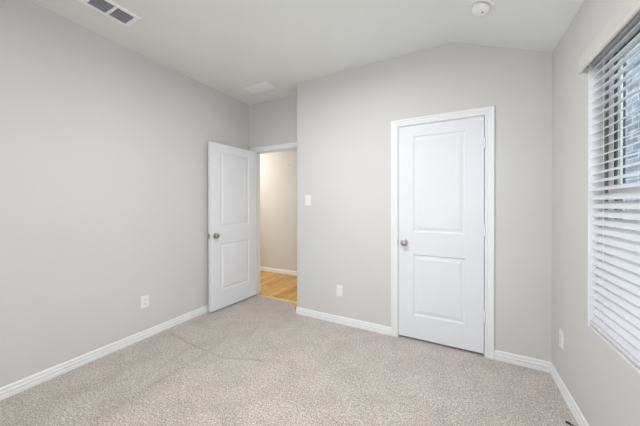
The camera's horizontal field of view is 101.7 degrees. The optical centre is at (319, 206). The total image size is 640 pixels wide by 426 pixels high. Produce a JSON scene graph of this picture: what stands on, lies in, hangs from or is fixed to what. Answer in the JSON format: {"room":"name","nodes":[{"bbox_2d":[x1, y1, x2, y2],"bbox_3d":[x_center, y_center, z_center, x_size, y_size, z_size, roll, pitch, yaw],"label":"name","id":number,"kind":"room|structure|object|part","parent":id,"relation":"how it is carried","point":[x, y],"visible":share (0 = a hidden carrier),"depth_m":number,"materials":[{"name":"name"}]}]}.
{"room":"empty bedroom","nodes":[
{"label":"empty bedroom","id":0,"kind":"room"},
{"bbox_2d":[0,0,248,387],"bbox_3d":[-2.143,-0.083,1.775,0.115,2.816,4.561,0,0,28],"label":"wall","id":1,"kind":"structure","parent":0,"point":[104,144],"depth_m":2.14,"materials":[{"name":"paint"}]},
{"bbox_2d":[0,305,208,399],"bbox_3d":[-2.058,1.237,1.800,0.016,0.077,4.444,0,0,28],"label":"baseboard","id":2,"kind":"structure","parent":1,"relation":"attached to","point":[6,391],"depth_m":2.12,"materials":[{"name":"paint"}]},
{"bbox_2d":[141,294,148,308],"bbox_3d":[-1.685,0.920,2.510,0.009,0.118,0.072,0,0,28],"label":"wall outlet","id":3,"kind":"object","parent":1,"relation":"attached to","point":[144,299],"visible":1,"depth_m":2.51,"materials":[{"name":"plastic"}]},
{"bbox_2d":[236,83,296,104],"bbox_3d":[-0.702,-1.509,3.444,1.098,0.120,0.268,0,0,28],"label":"ceiling","id":4,"kind":"structure","parent":0,"point":[288,90],"depth_m":3.42,"materials":[{"name":"paint"}]},
{"bbox_2d":[249,94,296,149],"bbox_3d":[-0.616,-0.077,3.610,1.097,2.786,0.115,0,0,28],"label":"wall","id":5,"kind":"structure","parent":0,"point":[272,122],"depth_m":3.55,"materials":[{"name":"paint"}]},
{"bbox_2d":[208,141,256,312],"bbox_3d":[-1.097,0.244,3.373,0.136,2.008,0.763,0,0,32],"label":"door","id":6,"kind":"structure","parent":5,"relation":"in","point":[232,171],"depth_m":3.32,"materials":[{"name":"paint"}]},
{"bbox_2d":[250,142,296,293],"bbox_3d":[-0.567,0.219,3.576,0.902,2.094,0.134,0,0,28],"label":"door frame","id":7,"kind":"structure","parent":5,"relation":"attached to","point":[291,148],"depth_m":3.75,"materials":[{"name":"paint"}]},
{"bbox_2d":[260,150,296,271],"bbox_3d":[-1.119,-0.093,5.119,3.630,2.826,0.100,0,0,28],"label":"wall","id":8,"kind":"structure","parent":0,"point":[278,179],"depth_m":4.88,"materials":[{"name":"paint"}]},
{"bbox_2d":[260,267,296,275],"bbox_3d":[-1.196,1.222,5.100,3.514,0.077,0.016,0,0,28],"label":"baseboard","id":9,"kind":"structure","parent":8,"relation":"attached to","point":[279,271],"depth_m":4.87,"materials":[{"name":"paint"}]},
{"bbox_2d":[0,271,577,425],"bbox_3d":[-1.370,1.303,2.082,6.033,0.060,5.815,0,0,28],"label":"floor","id":10,"kind":"structure","parent":0,"point":[254,360],"depth_m":1.88,"materials":[{"name":"beige carpet"}]},
{"bbox_2d":[256,294,296,303],"bbox_3d":[-0.577,1.265,3.561,0.770,0.011,0.042,0,0,28],"label":"threshold","id":11,"kind":"object","parent":10,"relation":"on","point":[256,294],"visible":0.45,"depth_m":3.55,"materials":[{"name":"brown wood"}]},
{"bbox_2d":[28,0,583,98],"bbox_3d":[-0.696,-1.337,0.856,3.530,0.443,4.303,0,0,28],"label":"ceiling","id":12,"kind":"structure","parent":0,"point":[228,47],"depth_m":2.11,"materials":[{"name":"paint"}]},
{"bbox_2d":[79,0,140,26],"bbox_3d":[-1.532,-1.438,1.915,0.200,0.008,0.300,0,0,28],"label":"ceiling vent","id":13,"kind":"object","parent":12,"relation":"in","point":[114,11],"visible":1,"depth_m":1.92,"materials":[{"name":"white metal"}]},
{"bbox_2d":[244,82,275,93],"bbox_3d":[-0.737,-1.445,3.198,0.360,0.006,0.190,0,0,28],"label":"ceiling vent","id":14,"kind":"object","parent":12,"relation":"in","point":[265,86],"visible":1,"depth_m":3.20,"materials":[{"name":"white metal"}]},
{"bbox_2d":[471,0,493,16],"bbox_3d":[1.105,-1.350,1.774,0.132,0.090,0.140,0,0,31],"label":"smoke detector","id":15,"kind":"object","parent":12,"relation":"attached to","point":[480,8],"visible":1,"depth_m":1.75,"materials":[{"name":"plastic"}]},
{"bbox_2d":[297,43,551,361],"bbox_3d":[0.817,-0.074,2.559,2.418,2.786,0.115,0,0,28],"label":"wall","id":16,"kind":"structure","parent":0,"point":[344,118],"depth_m":2.53,"materials":[{"name":"paint"}]},
{"bbox_2d":[305,195,310,205],"bbox_3d":[-0.139,-0.065,2.995,0.072,0.118,0.010,0,0,28],"label":"light switch","id":17,"kind":"object","parent":16,"relation":"attached to","point":[307,197],"visible":1,"depth_m":2.99,"materials":[{"name":"plastic"}]},
{"bbox_2d":[337,285,342,296],"bbox_3d":[0.211,0.914,2.815,0.072,0.118,0.008,0,0,28],"label":"wall outlet","id":18,"kind":"object","parent":16,"relation":"attached to","point":[339,287],"visible":1,"depth_m":2.81,"materials":[{"name":"plastic"}]},
{"bbox_2d":[296,307,390,335],"bbox_3d":[0.262,1.230,2.932,1.123,0.077,0.274,0,0,28],"label":"baseboard","id":19,"kind":"structure","parent":16,"relation":"attached to","point":[386,330],"depth_m":2.77,"materials":[{"name":"paint"}]},
{"bbox_2d":[399,116,485,353],"bbox_3d":[1.067,0.244,2.351,0.722,2.006,0.095,0,0,28],"label":"door","id":20,"kind":"structure","parent":16,"relation":"in","point":[442,226],"depth_m":2.35,"materials":[{"name":"paint"}]},
{"bbox_3d":[0.797,0.352,2.476,0.064,0.064,0.058,0,0,28],"label":"knob","id":21,"kind":"part","parent":20,"relation":"part of","materials":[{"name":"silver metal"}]},
{"bbox_2d":[391,106,494,359],"bbox_3d":[1.095,0.221,2.403,0.843,2.097,0.134,0,0,28],"label":"door frame","id":22,"kind":"structure","parent":16,"relation":"attached to","point":[489,111],"depth_m":2.21,"materials":[{"name":"paint"}]},
{"bbox_2d":[494,350,550,371],"bbox_3d":[1.605,1.232,2.074,0.368,0.077,0.016,0,0,28],"label":"baseboard","id":23,"kind":"structure","parent":16,"relation":"attached to","point":[520,360],"depth_m":2.07,"materials":[{"name":"paint"}]},
{"bbox_2d":[551,0,639,425],"bbox_3d":[0.841,0.069,0.113,0.115,2.520,4.417,0,0,28],"label":"wall","id":24,"kind":"structure","parent":0,"point":[603,385],"depth_m":1.55,"materials":[{"name":"paint"}]},
{"bbox_2d":[559,328,563,349],"bbox_3d":[1.661,0.915,1.793,0.008,0.118,0.072,0,0,28],"label":"wall outlet","id":25,"kind":"object","parent":24,"relation":"attached to","point":[561,334],"visible":1,"depth_m":1.78,"materials":[{"name":"plastic"}]},
{"bbox_2d":[549,362,588,425],"bbox_3d":[0.784,1.241,0.149,0.016,0.077,4.187,0,0,28],"label":"baseboard","id":26,"kind":"structure","parent":24,"relation":"attached to","point":[578,416],"depth_m":1.66,"materials":[{"name":"paint"}]},
{"bbox_2d":[588,64,639,372],"bbox_3d":[1.290,-0.074,1.017,0.060,1.472,0.920,0,0,28],"label":"window frame","id":27,"kind":"structure","parent":24,"relation":"attached to","point":[591,186],"depth_m":1.42,"materials":[{"name":"paint"}]},
{"bbox_2d":[603,30,639,228],"bbox_3d":[1.340,-0.075,0.991,0.054,1.470,0.916,0,0,28],"label":"window","id":28,"kind":"structure","parent":24,"relation":"in","point":[612,146],"depth_m":1.33,"materials":[{"name":"plastic"}]},
{"bbox_3d":[1.340,-0.075,0.991,0.054,1.470,0.916,0,0,28],"label":"frame","id":29,"kind":"part","parent":28,"relation":"part of","materials":[{"name":"plastic"}]},
{"bbox_2d":[578,0,639,367],"bbox_3d":[1.274,-0.089,1.028,0.095,1.475,0.965,0,0,28],"label":"window blind","id":30,"kind":"object","parent":28,"relation":"attached to","point":[617,304],"visible":1,"depth_m":1.21,"materials":[{"name":"white plastic"}]},
{"bbox_3d":[1.410,-0.067,1.297,0.002,1.408,0.002,0,0,13],"label":"ladder cord","id":31,"kind":"part","parent":30,"relation":"part of","materials":[{"name":"white fabric"}]},
{"bbox_3d":[1.292,0.639,1.020,0.050,0.018,0.902,0,0,28],"label":"rail","id":32,"kind":"part","parent":30,"relation":"part of","materials":[{"name":"white plastic"}]},
{"bbox_3d":[1.456,-0.067,1.272,0.002,1.408,0.002,0,0,43],"label":"ladder cord","id":33,"kind":"part","parent":30,"relation":"part of","materials":[{"name":"white fabric"}]},
{"bbox_3d":[1.325,0.270,1.000,0.009,0.750,0.844,0,0,28],"label":"sash","id":34,"kind":"part","parent":28,"relation":"part of","materials":[{"name":"plastic"}]},
{"bbox_3d":[1.357,-0.075,0.981,0.010,1.458,0.900,0,0,28],"label":"screen frame","id":35,"kind":"part","parent":28,"relation":"part of","materials":[{"name":"white metal"}]},
{"bbox_3d":[1.338,-0.417,0.990,0.009,0.755,0.854,0,0,28],"label":"sash","id":36,"kind":"part","parent":28,"relation":"part of","materials":[{"name":"plastic"}]},
{"label":"outside","id":37,"kind":"structure","parent":0,"visible":0},
{"bbox_3d":[7.117,1.560,3.027,8.252,0.100,28.000,0,0,28],"label":"ground","id":38,"kind":"structure","parent":37,"visible":0},
{"bbox_2d":[625,43,639,231],"bbox_3d":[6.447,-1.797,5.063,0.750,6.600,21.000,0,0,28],"label":"neighbouring house","id":39,"kind":"structure","parent":38,"relation":"on","point":[635,117],"depth_m":5.75,"materials":[{"name":"grey brick"}]}
]}

